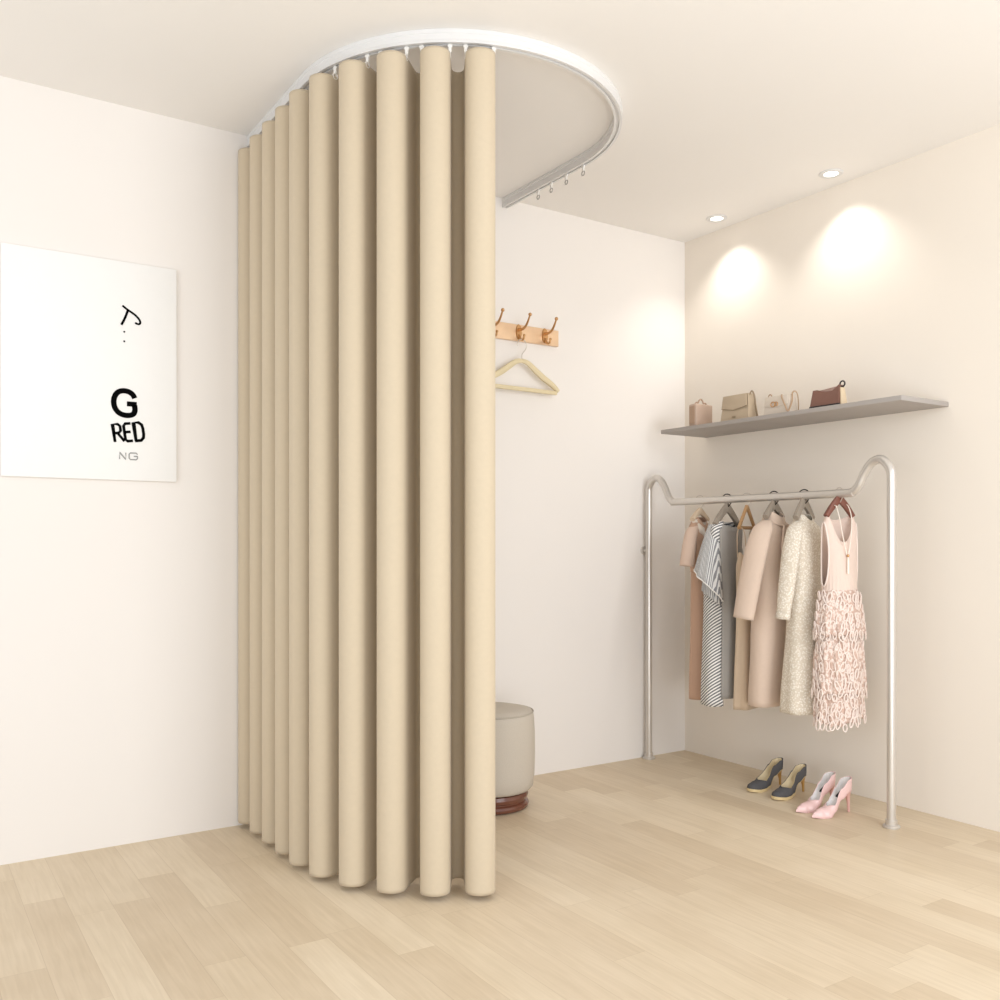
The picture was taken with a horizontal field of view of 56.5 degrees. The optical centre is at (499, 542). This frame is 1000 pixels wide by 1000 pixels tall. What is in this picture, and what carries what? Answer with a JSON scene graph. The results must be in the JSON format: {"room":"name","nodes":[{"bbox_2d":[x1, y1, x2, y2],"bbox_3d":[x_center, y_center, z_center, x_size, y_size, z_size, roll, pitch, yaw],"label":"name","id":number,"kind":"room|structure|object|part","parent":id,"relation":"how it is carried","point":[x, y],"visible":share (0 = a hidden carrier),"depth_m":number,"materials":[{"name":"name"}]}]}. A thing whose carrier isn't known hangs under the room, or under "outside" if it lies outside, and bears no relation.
{"room":"clothing store","nodes":[
{"label":"clothing store","id":0,"kind":"room"},
{"bbox_2d":[0,76,684,864],"bbox_3d":[-1.001,-0.257,3.865,4.970,2.800,0.100,0,0,-33],"label":"wall","id":1,"kind":"structure","parent":0,"point":[119,598],"depth_m":3.70,"materials":[{"name":"paint"}]},
{"bbox_2d":[0,242,175,481],"bbox_3d":[-1.514,-0.649,3.456,0.604,0.825,0.019,0,0,-33],"label":"poster","id":2,"kind":"object","parent":1,"relation":"attached to","point":[88,343],"visible":1,"depth_m":3.43,"materials":[{"name":"white paper"}]},
{"bbox_2d":[495,308,557,346],"bbox_3d":[0.060,-1.034,4.430,0.615,0.123,0.120,0,0,-33],"label":"hook rail","id":3,"kind":"object","parent":1,"relation":"attached to","point":[505,331],"visible":0.64,"depth_m":4.52,"materials":[{"name":"beige wood"}]},
{"bbox_2d":[495,339,559,394],"bbox_3d":[0.105,-0.856,4.472,0.456,0.251,0.023,0,0,-35],"label":"clothes hanger","id":4,"kind":"object","parent":3,"relation":"hanging from","point":[536,371],"visible":0.88,"depth_m":4.48,"materials":[{"name":"wood"}]},
{"bbox_2d":[0,750,999,999],"bbox_3d":[0.160,1.193,2.097,4.970,0.100,4.330,0,0,-33],"label":"floor","id":5,"kind":"structure","parent":0,"point":[664,877],"depth_m":2.88,"materials":[{"name":"brown wood"}]},
{"bbox_2d":[495,702,534,814],"bbox_3d":[-0.049,0.926,4.061,0.403,0.432,0.403,0,0,-33],"label":"round ottoman","id":6,"kind":"object","parent":5,"relation":"on","point":[514,723],"visible":0.34,"depth_m":3.91,"materials":[{"name":"beige fabric"}]},
{"bbox_2d":[747,757,782,792],"bbox_3d":[1.239,1.080,4.334,0.245,0.126,0.075,0,0,-38],"label":"shoe","id":7,"kind":"object","parent":5,"relation":"on","point":[762,783],"visible":1,"depth_m":4.34,"materials":[{"name":"grey fabric"}]},
{"bbox_2d":[641,455,900,829],"bbox_3d":[1.181,0.392,4.340,0.068,1.502,1.501,0,0,-33],"label":"rack","id":8,"kind":"object","parent":5,"relation":"on","point":[891,822],"visible":1,"depth_m":3.84,"materials":[{"name":"metal"}]},
{"bbox_3d":[0.790,1.128,4.936,0.068,0.030,0.068,0,0,-33],"label":"foot plate","id":9,"kind":"part","parent":8,"relation":"part of","materials":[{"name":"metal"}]},
{"bbox_2d":[690,495,709,520],"bbox_3d":[0.994,-0.172,4.625,0.055,0.130,0.162,0,0,42],"label":"clothes hanger","id":10,"kind":"object","parent":8,"relation":"hanging from","point":[699,511],"visible":1,"depth_m":4.61,"materials":[{"name":"wood"}]},
{"bbox_2d":[679,517,710,699],"bbox_3d":[1.002,0.320,4.618,0.130,0.897,0.292,0,0,42],"label":"dress","id":11,"kind":"object","parent":10,"relation":"hanging from","point":[694,534],"visible":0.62,"depth_m":4.56,"materials":[{"name":"fabric"}]},
{"bbox_2d":[712,494,738,526],"bbox_3d":[1.092,-0.157,4.475,0.056,0.161,0.249,0,0,42],"label":"clothes hanger","id":12,"kind":"object","parent":8,"relation":"hanging from","point":[726,508],"visible":0.98,"depth_m":4.46,"materials":[{"name":"beige wood"}]},
{"bbox_2d":[737,493,754,529],"bbox_3d":[1.161,-0.150,4.372,0.055,0.174,0.173,0,0,42],"label":"clothes hanger","id":13,"kind":"object","parent":8,"relation":"hanging from","point":[746,508],"visible":0.99,"depth_m":4.36,"materials":[{"name":"wood"}]},
{"bbox_2d":[733,528,758,709],"bbox_3d":[1.160,0.346,4.374,0.091,0.854,0.187,0,0,42],"label":"dress","id":14,"kind":"object","parent":13,"relation":"hanging from","point":[743,626],"visible":0.44,"depth_m":4.31,"materials":[{"name":"beige fabric"}]},
{"bbox_2d":[763,491,784,518],"bbox_3d":[1.248,-0.172,4.238,0.056,0.132,0.188,0,0,42],"label":"clothes hanger","id":15,"kind":"object","parent":8,"relation":"hanging from","point":[773,505],"visible":0.94,"depth_m":4.22,"materials":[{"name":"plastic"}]},
{"bbox_2d":[793,489,814,519],"bbox_3d":[1.340,-0.169,4.098,0.056,0.138,0.191,0,0,42],"label":"clothes hanger","id":16,"kind":"object","parent":8,"relation":"hanging from","point":[803,503],"visible":0.98,"depth_m":4.08,"materials":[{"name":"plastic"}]},
{"bbox_2d":[775,514,820,715],"bbox_3d":[1.341,0.304,4.097,0.169,0.867,0.367,0,0,42],"label":"dress","id":17,"kind":"object","parent":16,"relation":"hanging from","point":[799,583],"visible":0.84,"depth_m":4.01,"materials":[{"name":"beige fabric"}]},
{"bbox_2d":[823,487,854,517],"bbox_3d":[1.440,-0.172,3.946,0.149,0.130,0.055,0,0,-17],"label":"clothes hanger","id":18,"kind":"object","parent":8,"relation":"hanging from","point":[837,500],"visible":0.99,"depth_m":3.94,"materials":[{"name":"wood"}]},
{"bbox_2d":[811,516,866,731],"bbox_3d":[1.440,0.335,3.945,0.247,0.908,0.180,0,0,-24],"label":"dress","id":19,"kind":"object","parent":18,"relation":"hanging from","point":[839,681],"visible":0.99,"depth_m":3.89,"materials":[{"name":"pink fabric"}]},
{"bbox_3d":[1.369,0.048,3.924,0.014,0.276,0.056,0,0,-17],"label":"armhole trim","id":20,"kind":"part","parent":19,"relation":"part of","materials":[{"name":"beige fabric"}]},
{"bbox_3d":[1.511,0.048,3.969,0.014,0.276,0.056,0,0,-17],"label":"armhole trim","id":21,"kind":"part","parent":19,"relation":"part of","materials":[{"name":"beige fabric"}]},
{"bbox_2d":[834,504,851,573],"bbox_3d":[1.446,-0.033,3.926,0.065,0.322,0.082,0,0,-17],"label":"necklace","id":22,"kind":"object","parent":18,"relation":"hanging from","point":[847,555],"visible":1,"depth_m":3.90,"materials":[{"name":"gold metal"}]},
{"bbox_3d":[1.575,1.128,3.741,0.068,0.030,0.068,0,0,-33],"label":"foot plate","id":23,"kind":"part","parent":8,"relation":"part of","materials":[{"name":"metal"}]},
{"bbox_2d":[771,764,806,799],"bbox_3d":[1.311,1.080,4.207,0.245,0.126,0.075,0,0,-40],"label":"shoe","id":24,"kind":"object","parent":5,"relation":"on","point":[787,790],"visible":1,"depth_m":4.22,"materials":[{"name":"grey fabric"}]},
{"bbox_2d":[796,771,835,812],"bbox_3d":[1.354,1.068,3.991,0.229,0.149,0.075,0,0,-28],"label":"shoe","id":25,"kind":"object","parent":5,"relation":"on","point":[826,784],"visible":0.98,"depth_m":4.00,"materials":[{"name":"pink leather"}]},
{"bbox_2d":[812,776,851,818],"bbox_3d":[1.394,1.068,3.909,0.229,0.149,0.075,0,0,-28],"label":"shoe","id":26,"kind":"object","parent":5,"relation":"on","point":[843,789],"visible":1,"depth_m":3.92,"materials":[{"name":"pink leather"}]},
{"bbox_2d":[0,0,999,242],"bbox_3d":[-0.099,-1.707,2.764,4.670,0.100,2.930,0,0,-33],"label":"ceiling","id":27,"kind":"structure","parent":0,"point":[735,109],"depth_m":3.28,"materials":[{"name":"paint"}]},
{"bbox_2d":[247,28,621,207],"bbox_3d":[-0.162,-1.612,3.625,1.276,0.089,1.261,0,0,-33],"label":"track","id":28,"kind":"object","parent":27,"relation":"attached to","point":[444,37],"visible":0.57,"depth_m":3.13,"materials":[{"name":"white metal"}]},
{"bbox_2d":[238,46,494,896],"bbox_3d":[-0.578,-0.228,3.320,1.293,2.701,0.358,0,0,39],"label":"curtain","id":29,"kind":"object","parent":28,"relation":"hanging from","point":[366,205],"visible":1,"depth_m":3.06,"materials":[{"name":"beige fabric"}]},
{"bbox_2d":[706,215,726,221],"bbox_3d":[1.105,-1.653,4.741,0.104,0.006,0.104,0,0,-33],"label":"recessed light","id":30,"kind":"object","parent":27,"relation":"in","point":[714,218],"visible":1,"depth_m":4.74,"materials":[{"name":"white glass"}]},
{"bbox_2d":[819,169,842,178],"bbox_3d":[1.483,-1.653,4.166,0.104,0.006,0.104,0,0,-33],"label":"recessed light","id":31,"kind":"object","parent":27,"relation":"in","point":[830,173],"visible":1,"depth_m":4.16,"materials":[{"name":"white glass"}]},
{"bbox_2d":[694,521,742,706],"bbox_3d":[1.078,0.335,4.488,0.167,0.873,0.371,0,0,42],"label":"striped dress","id":32,"kind":"object","parent":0,"point":[715,566],"visible":0.77,"depth_m":4.39,"materials":[{"name":"grey fabric"}]},
{"bbox_3d":[0.971,0.191,4.382,0.148,0.170,0.070,0,0,42],"label":"trim","id":33,"kind":"part","parent":32,"relation":"part of","materials":[{"name":"white fabric"}]},
{"bbox_3d":[1.123,0.321,4.448,0.047,0.825,0.229,0,0,42],"label":"panel","id":34,"kind":"part","parent":32,"relation":"part of","materials":[{"name":"grey fabric"}]},
{"bbox_2d":[733,512,788,707],"bbox_3d":[1.237,0.296,4.248,0.177,0.877,0.439,0,0,42],"label":"coat","id":35,"kind":"object","parent":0,"point":[757,589],"visible":0.8,"depth_m":4.15,"materials":[{"name":"beige fabric"}]},
{"bbox_2d":[685,124,999,831],"bbox_3d":[1.976,-0.257,3.768,0.100,2.800,3.330,0,0,-33],"label":"wall","id":36,"kind":"structure","parent":0,"point":[884,282],"depth_m":4.11,"materials":[{"name":"paint"}]},
{"bbox_2d":[661,395,948,437],"bbox_3d":[1.346,-0.575,4.336,0.328,0.020,1.370,0,0,-33],"label":"wall shelf","id":37,"kind":"object","parent":36,"relation":"attached to","point":[900,403],"visible":1,"depth_m":4.19,"materials":[{"name":"grey laminate"}]},
{"bbox_2d":[689,399,711,425],"bbox_3d":[1.012,-0.657,4.695,0.123,0.143,0.052,0,0,-33],"label":"handbag","id":38,"kind":"object","parent":37,"relation":"on","point":[698,413],"visible":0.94,"depth_m":4.67,"materials":[{"name":"leather"}]},
{"bbox_3d":[0.961,-0.642,4.665,0.003,0.088,0.032,0,0,-33],"label":"panel","id":39,"kind":"part","parent":38,"relation":"part of","materials":[{"name":"leather"}]},
{"bbox_2d":[721,390,757,420],"bbox_3d":[1.148,-0.652,4.449,0.078,0.134,0.188,0,0,-33],"label":"bag","id":40,"kind":"object","parent":37,"relation":"on","point":[738,406],"visible":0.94,"depth_m":4.41,"materials":[{"name":"leather"}]},
{"bbox_2d":[764,390,798,414],"bbox_3d":[1.278,-0.636,4.237,0.078,0.101,0.156,0,0,-33],"label":"shoulder bag","id":41,"kind":"object","parent":37,"relation":"on","point":[786,402],"visible":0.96,"depth_m":4.21,"materials":[{"name":"beige leather"}]},
{"bbox_2d":[809,380,846,407],"bbox_3d":[1.422,-0.640,4.018,0.062,0.108,0.164,0,0,-33],"label":"bag","id":42,"kind":"object","parent":37,"relation":"on","point":[834,395],"visible":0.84,"depth_m":3.99,"materials":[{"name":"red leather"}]}
]}

